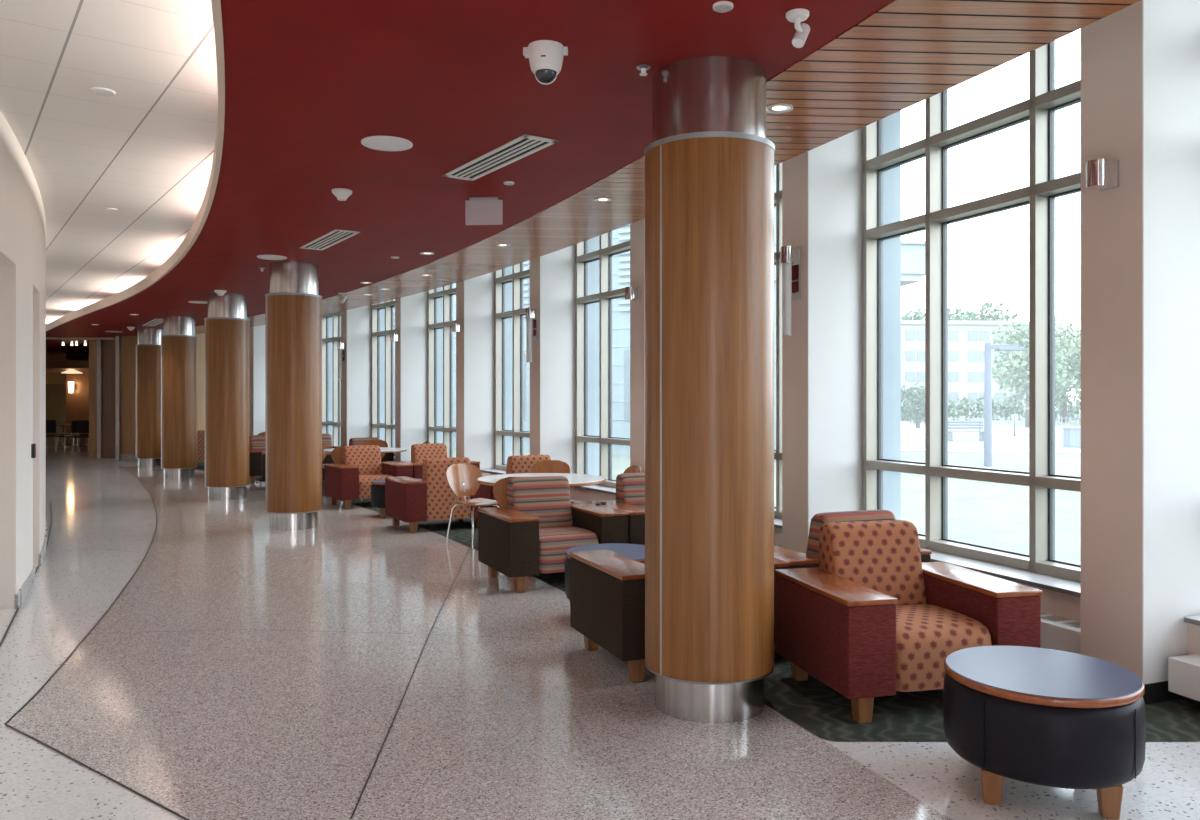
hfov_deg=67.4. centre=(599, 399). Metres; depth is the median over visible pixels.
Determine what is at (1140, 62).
wall pier
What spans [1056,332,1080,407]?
tree
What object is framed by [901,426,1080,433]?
road
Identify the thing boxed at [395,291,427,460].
wall pier
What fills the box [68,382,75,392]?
wall lamp
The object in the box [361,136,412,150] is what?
ceiling speaker
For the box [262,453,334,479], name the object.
armchair
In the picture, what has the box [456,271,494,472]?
wall pier
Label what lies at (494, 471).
trim
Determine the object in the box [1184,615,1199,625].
trim
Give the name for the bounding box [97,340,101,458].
trim
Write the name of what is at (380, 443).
cafe chair
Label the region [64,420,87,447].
dining chair
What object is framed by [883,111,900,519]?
wall pier
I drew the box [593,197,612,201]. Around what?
recessed light
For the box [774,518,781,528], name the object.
trim
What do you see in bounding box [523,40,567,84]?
security camera
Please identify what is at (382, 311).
window pane
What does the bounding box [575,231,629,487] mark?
window
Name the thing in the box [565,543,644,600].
side table
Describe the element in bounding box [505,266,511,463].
window pane
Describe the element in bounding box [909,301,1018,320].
tree
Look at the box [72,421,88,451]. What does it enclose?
dining chair
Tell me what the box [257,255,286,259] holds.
ceiling speaker
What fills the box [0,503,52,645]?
trim
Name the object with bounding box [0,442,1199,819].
floor
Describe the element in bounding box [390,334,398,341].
wall sconce
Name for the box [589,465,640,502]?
cafe chair
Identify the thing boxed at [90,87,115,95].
ceiling sensor
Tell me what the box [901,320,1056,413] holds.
building
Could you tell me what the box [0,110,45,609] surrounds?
wall
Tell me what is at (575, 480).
cafe table
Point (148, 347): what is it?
column
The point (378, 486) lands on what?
ottoman
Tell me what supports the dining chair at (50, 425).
on the floor at (97, 506)
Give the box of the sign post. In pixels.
[1011,414,1017,435]
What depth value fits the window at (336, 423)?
20.23 m
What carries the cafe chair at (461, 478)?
on the floor at (813, 705)
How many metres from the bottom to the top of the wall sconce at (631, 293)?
0.140 m
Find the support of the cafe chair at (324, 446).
on the floor at (813, 705)
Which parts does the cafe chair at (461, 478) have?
leg, backrest, leg, seat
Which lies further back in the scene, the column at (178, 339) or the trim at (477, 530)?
the column at (178, 339)
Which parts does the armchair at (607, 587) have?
leg, arm, leg, arm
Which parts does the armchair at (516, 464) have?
arm, backrest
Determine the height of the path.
0.080 m
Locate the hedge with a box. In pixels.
[901,394,1080,420]
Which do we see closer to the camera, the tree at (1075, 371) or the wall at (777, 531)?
the wall at (777, 531)
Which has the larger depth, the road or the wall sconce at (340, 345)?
the road
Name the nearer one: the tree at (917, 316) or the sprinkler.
the sprinkler
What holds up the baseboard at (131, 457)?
attached to the wall at (127, 343)
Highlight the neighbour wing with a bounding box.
[393,165,775,461]
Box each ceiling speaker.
[188,301,206,303]
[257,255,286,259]
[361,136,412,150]
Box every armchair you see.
[197,430,204,461]
[250,435,264,482]
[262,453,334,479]
[322,434,339,448]
[324,445,412,508]
[349,437,393,461]
[385,457,490,532]
[395,443,479,478]
[475,455,569,519]
[478,476,628,592]
[569,550,789,682]
[590,472,644,544]
[774,510,930,568]
[774,520,1041,723]
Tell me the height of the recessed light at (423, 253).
0.010 m
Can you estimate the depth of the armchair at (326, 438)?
18.23 m
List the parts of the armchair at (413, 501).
leg, arm, leg, backrest, arm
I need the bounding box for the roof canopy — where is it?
[774,240,924,286]
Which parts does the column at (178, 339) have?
trim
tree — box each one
[901,309,924,319]
[901,382,924,427]
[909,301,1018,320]
[991,321,1071,426]
[1055,315,1080,421]
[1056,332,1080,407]
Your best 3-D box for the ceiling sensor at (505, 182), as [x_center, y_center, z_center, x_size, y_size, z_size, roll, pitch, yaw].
[-0.688,-1.639,6.807,0.080,0.012,0.080,0,0,0]
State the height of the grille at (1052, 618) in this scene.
0.001 m
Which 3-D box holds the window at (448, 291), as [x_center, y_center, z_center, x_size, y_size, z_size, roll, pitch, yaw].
[-2.491,-0.728,15.889,0.162,3.700,2.285,0,0,-35]
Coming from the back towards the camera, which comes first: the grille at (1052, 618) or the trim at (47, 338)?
the trim at (47, 338)
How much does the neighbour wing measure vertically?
13.000 m
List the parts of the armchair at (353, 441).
backrest, arm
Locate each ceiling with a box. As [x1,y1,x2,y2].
[0,0,217,323]
[46,0,893,355]
[46,361,88,371]
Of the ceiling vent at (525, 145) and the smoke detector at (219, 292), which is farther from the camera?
the smoke detector at (219, 292)
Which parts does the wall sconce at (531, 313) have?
lamp shade, wall plate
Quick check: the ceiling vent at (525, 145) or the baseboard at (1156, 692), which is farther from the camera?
the ceiling vent at (525, 145)
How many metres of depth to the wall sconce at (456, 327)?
14.37 m
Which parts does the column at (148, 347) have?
trim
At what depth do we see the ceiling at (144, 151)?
6.37 m
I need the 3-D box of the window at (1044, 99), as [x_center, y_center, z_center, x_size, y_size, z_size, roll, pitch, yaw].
[2.725,-0.728,6.327,0.162,3.700,2.522,0,0,-22]
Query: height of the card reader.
0.120 m
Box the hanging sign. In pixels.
[466,197,502,224]
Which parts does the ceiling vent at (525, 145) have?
blade, blade, blade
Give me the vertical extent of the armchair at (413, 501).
0.862 m
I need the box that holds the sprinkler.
[636,64,650,75]
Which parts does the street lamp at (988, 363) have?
arm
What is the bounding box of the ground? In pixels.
[394,405,1080,563]
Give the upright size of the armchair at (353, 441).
0.862 m
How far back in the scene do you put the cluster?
25.56 m
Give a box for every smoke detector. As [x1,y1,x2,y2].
[214,290,226,295]
[332,188,351,200]
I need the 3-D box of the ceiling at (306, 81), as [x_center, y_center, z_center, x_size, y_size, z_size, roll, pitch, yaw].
[-10.911,-1.695,13.552,14.428,0.100,50.149,0,0,-31]
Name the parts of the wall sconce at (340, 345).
lamp shade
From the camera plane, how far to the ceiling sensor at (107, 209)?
9.17 m
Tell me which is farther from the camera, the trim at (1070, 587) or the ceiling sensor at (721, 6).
the trim at (1070, 587)
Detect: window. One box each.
[322,311,340,445]
[371,300,394,455]
[428,284,455,457]
[495,262,529,470]
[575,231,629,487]
[774,163,781,518]
[863,41,1080,581]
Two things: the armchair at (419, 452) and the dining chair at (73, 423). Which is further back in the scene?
the dining chair at (73, 423)
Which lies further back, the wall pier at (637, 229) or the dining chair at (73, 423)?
the dining chair at (73, 423)
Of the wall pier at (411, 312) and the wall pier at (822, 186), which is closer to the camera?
the wall pier at (822, 186)
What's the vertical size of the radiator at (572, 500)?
0.252 m
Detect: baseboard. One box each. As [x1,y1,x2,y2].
[14,520,46,608]
[120,454,137,460]
[1143,681,1186,703]
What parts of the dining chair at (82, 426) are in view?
seat, backrest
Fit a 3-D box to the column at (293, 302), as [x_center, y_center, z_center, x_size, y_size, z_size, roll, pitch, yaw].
[-3.730,-0.048,10.970,0.662,3.192,0.662,0,0,0]
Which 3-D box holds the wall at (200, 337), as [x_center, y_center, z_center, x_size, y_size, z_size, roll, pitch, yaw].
[-10.466,-0.550,23.649,0.300,4.200,2.118,0,0,19]
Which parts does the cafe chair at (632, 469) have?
backrest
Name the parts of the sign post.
plate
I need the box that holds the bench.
[948,420,983,440]
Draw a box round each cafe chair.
[322,443,326,468]
[331,446,362,500]
[362,440,387,458]
[446,463,497,548]
[493,477,515,506]
[531,460,570,472]
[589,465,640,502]
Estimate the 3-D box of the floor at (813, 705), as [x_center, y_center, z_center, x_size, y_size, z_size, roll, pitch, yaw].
[-3.695,1.546,13.690,13.912,0.001,19.223,0,0,0]
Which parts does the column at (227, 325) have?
trim, trim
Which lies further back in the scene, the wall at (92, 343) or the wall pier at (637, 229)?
the wall at (92, 343)
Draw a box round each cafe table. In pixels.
[322,447,406,452]
[476,473,605,486]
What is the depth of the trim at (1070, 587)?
5.79 m
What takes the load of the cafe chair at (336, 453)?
on the floor at (813, 705)
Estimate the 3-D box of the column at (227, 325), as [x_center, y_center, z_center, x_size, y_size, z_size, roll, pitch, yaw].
[-5.860,-0.048,14.150,0.662,3.192,0.662,0,0,0]
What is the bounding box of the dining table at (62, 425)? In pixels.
[56,424,70,447]
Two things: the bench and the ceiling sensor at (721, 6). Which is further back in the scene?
the bench
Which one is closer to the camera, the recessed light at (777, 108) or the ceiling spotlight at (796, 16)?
the ceiling spotlight at (796, 16)
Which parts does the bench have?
leg, leg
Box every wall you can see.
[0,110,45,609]
[46,356,65,441]
[66,354,88,443]
[89,340,96,457]
[102,338,114,457]
[120,336,136,453]
[195,333,204,429]
[570,487,615,501]
[774,527,781,544]
[1012,581,1080,621]
[1187,623,1199,654]
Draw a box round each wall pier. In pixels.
[250,325,264,435]
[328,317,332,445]
[341,305,370,445]
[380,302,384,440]
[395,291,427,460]
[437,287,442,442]
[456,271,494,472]
[530,245,574,473]
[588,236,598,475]
[630,218,644,472]
[782,127,862,553]
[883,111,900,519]
[1081,0,1199,683]
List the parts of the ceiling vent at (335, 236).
blade, blade, blade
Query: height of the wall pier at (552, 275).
4.300 m
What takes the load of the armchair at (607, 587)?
on the floor at (813, 705)
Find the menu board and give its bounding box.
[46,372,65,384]
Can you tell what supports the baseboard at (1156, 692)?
attached to the wall pier at (1140, 62)
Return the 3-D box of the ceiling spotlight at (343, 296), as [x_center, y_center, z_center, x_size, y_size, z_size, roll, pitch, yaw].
[-3.956,-1.561,13.841,0.144,0.168,0.122,0,0,-23]
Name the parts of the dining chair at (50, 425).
backrest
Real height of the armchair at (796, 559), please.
0.862 m
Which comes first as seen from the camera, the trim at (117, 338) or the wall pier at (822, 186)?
the wall pier at (822, 186)
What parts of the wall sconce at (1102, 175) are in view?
lamp shade, wall plate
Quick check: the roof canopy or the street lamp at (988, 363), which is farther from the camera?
the roof canopy
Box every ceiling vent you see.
[142,319,162,325]
[300,229,359,249]
[442,134,558,180]
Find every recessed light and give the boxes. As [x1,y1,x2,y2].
[420,252,433,254]
[496,244,509,246]
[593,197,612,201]
[766,103,792,112]
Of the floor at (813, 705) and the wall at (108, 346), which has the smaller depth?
the floor at (813, 705)
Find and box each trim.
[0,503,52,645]
[4,724,188,819]
[5,473,156,723]
[46,0,224,331]
[46,337,113,339]
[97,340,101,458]
[115,336,119,459]
[350,530,477,818]
[481,469,505,474]
[576,485,615,494]
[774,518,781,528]
[923,548,1080,596]
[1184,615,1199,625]
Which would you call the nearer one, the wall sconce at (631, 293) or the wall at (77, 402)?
the wall sconce at (631, 293)
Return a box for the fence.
[920,416,1080,423]
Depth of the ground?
17.54 m
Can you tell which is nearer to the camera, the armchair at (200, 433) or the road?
the armchair at (200, 433)
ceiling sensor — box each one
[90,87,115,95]
[104,208,117,210]
[504,181,513,184]
[713,1,732,12]
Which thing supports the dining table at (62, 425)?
on the floor at (97, 506)
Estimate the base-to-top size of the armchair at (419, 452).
0.862 m
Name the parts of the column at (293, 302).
trim, trim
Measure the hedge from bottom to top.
2.910 m
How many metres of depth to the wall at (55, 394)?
33.50 m
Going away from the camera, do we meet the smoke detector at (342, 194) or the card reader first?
the smoke detector at (342, 194)
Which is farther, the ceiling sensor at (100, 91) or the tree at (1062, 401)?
the tree at (1062, 401)
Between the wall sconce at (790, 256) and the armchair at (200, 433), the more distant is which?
the armchair at (200, 433)
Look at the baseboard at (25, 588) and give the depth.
7.31 m
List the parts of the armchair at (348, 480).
leg, arm, leg, backrest, seat, arm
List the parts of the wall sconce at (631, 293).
lamp shade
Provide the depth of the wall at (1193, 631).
4.65 m
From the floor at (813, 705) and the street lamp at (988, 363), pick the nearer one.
the floor at (813, 705)
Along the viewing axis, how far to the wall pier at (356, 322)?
18.59 m
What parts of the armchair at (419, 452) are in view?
arm, backrest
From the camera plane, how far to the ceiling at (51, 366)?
28.50 m
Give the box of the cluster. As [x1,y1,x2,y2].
[62,342,86,345]
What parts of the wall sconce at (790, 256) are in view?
lamp shade, wall plate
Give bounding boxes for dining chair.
[46,420,68,448]
[46,421,59,450]
[56,421,79,451]
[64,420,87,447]
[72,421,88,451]
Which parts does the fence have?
rail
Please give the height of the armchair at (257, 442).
0.862 m
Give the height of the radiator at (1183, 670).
0.252 m
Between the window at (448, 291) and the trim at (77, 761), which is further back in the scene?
the window at (448, 291)
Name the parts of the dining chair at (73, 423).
seat, backrest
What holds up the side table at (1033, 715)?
on the floor at (97, 506)
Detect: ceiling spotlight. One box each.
[338,293,346,303]
[786,8,809,47]
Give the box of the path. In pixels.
[901,447,1080,453]
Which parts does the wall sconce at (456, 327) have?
lamp shade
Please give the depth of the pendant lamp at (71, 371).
28.88 m
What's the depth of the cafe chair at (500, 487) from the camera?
8.26 m
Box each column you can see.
[135,328,162,467]
[161,316,196,478]
[204,293,249,499]
[265,261,321,529]
[644,56,774,723]
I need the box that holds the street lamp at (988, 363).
[982,343,1024,468]
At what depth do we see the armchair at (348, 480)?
13.14 m
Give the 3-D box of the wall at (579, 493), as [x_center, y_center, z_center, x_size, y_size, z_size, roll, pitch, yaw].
[0.223,-0.600,11.371,0.420,4.300,2.478,0,0,-29]
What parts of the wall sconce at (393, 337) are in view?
lamp shade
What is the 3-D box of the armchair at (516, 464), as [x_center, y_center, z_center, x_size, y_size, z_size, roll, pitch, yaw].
[-1.043,1.115,11.492,1.068,0.862,0.824,0,0,-30]
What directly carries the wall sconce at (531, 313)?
attached to the wall pier at (552, 275)
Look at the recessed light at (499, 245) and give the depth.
9.54 m
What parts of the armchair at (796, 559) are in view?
arm, backrest, arm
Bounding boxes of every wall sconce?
[337,342,344,377]
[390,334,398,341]
[452,323,461,331]
[526,308,536,361]
[625,287,638,300]
[781,246,799,335]
[1086,159,1118,190]
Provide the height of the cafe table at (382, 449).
0.731 m
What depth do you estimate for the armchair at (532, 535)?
7.54 m
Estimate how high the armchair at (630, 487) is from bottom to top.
0.862 m
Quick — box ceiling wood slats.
[55,0,1140,343]
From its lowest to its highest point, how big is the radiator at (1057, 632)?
0.252 m
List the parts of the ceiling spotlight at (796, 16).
ceiling plate, swivel arm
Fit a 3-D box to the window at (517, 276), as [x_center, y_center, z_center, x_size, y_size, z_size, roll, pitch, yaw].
[-1.050,-0.728,13.719,0.162,3.700,2.252,0,0,-32]
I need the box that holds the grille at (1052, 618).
[1041,612,1080,627]
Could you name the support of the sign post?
on the ground
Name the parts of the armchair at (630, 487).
backrest, arm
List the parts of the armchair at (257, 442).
leg, arm, backrest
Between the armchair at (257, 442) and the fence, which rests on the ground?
the fence
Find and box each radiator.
[570,497,590,502]
[1041,612,1080,653]
[1168,654,1199,700]
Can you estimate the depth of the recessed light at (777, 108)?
5.06 m
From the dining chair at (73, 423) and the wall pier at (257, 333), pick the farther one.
the dining chair at (73, 423)
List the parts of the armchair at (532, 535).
leg, arm, leg, backrest, seat, arm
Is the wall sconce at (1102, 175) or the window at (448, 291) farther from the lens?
the window at (448, 291)
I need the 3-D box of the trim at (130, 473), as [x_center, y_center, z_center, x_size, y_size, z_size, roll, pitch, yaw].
[-7.049,1.546,12.629,8.433,0.001,16.676,0,0,0]
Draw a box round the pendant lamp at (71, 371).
[61,369,81,373]
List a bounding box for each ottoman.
[371,478,421,517]
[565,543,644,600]
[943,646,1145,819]
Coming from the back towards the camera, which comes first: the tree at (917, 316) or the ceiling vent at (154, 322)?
the tree at (917, 316)
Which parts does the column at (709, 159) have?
trim, trim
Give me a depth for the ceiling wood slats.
4.74 m
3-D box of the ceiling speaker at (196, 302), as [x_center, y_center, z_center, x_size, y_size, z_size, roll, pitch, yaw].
[-6.731,-1.639,15.107,0.340,0.012,0.340,0,0,0]
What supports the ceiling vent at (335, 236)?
in the ceiling at (306, 81)
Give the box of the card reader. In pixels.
[31,444,35,457]
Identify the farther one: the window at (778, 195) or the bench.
the bench
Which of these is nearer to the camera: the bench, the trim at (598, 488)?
the trim at (598, 488)
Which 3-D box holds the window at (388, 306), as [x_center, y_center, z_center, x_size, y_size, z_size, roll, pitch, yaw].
[-4.009,-0.728,17.930,0.162,3.700,2.255,0,0,-38]
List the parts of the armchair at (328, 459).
arm, arm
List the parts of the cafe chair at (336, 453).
backrest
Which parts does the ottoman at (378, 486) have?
leg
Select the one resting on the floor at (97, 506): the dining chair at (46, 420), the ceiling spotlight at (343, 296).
the dining chair at (46, 420)
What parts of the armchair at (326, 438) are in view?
backrest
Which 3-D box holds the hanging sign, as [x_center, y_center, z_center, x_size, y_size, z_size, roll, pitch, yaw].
[-0.942,-1.534,7.311,0.304,0.222,0.040,0,0,5]
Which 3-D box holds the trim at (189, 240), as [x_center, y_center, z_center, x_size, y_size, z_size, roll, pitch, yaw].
[-5.443,-1.706,8.615,2.921,0.147,34.139,0,0,-27]
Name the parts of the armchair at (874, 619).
leg, arm, leg, backrest, seat, arm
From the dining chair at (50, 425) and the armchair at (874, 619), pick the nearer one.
the armchair at (874, 619)
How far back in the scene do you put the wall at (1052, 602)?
5.42 m
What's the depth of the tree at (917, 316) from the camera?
137.56 m
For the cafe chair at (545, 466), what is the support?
on the floor at (813, 705)
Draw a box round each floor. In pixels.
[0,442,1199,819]
[195,462,1199,740]

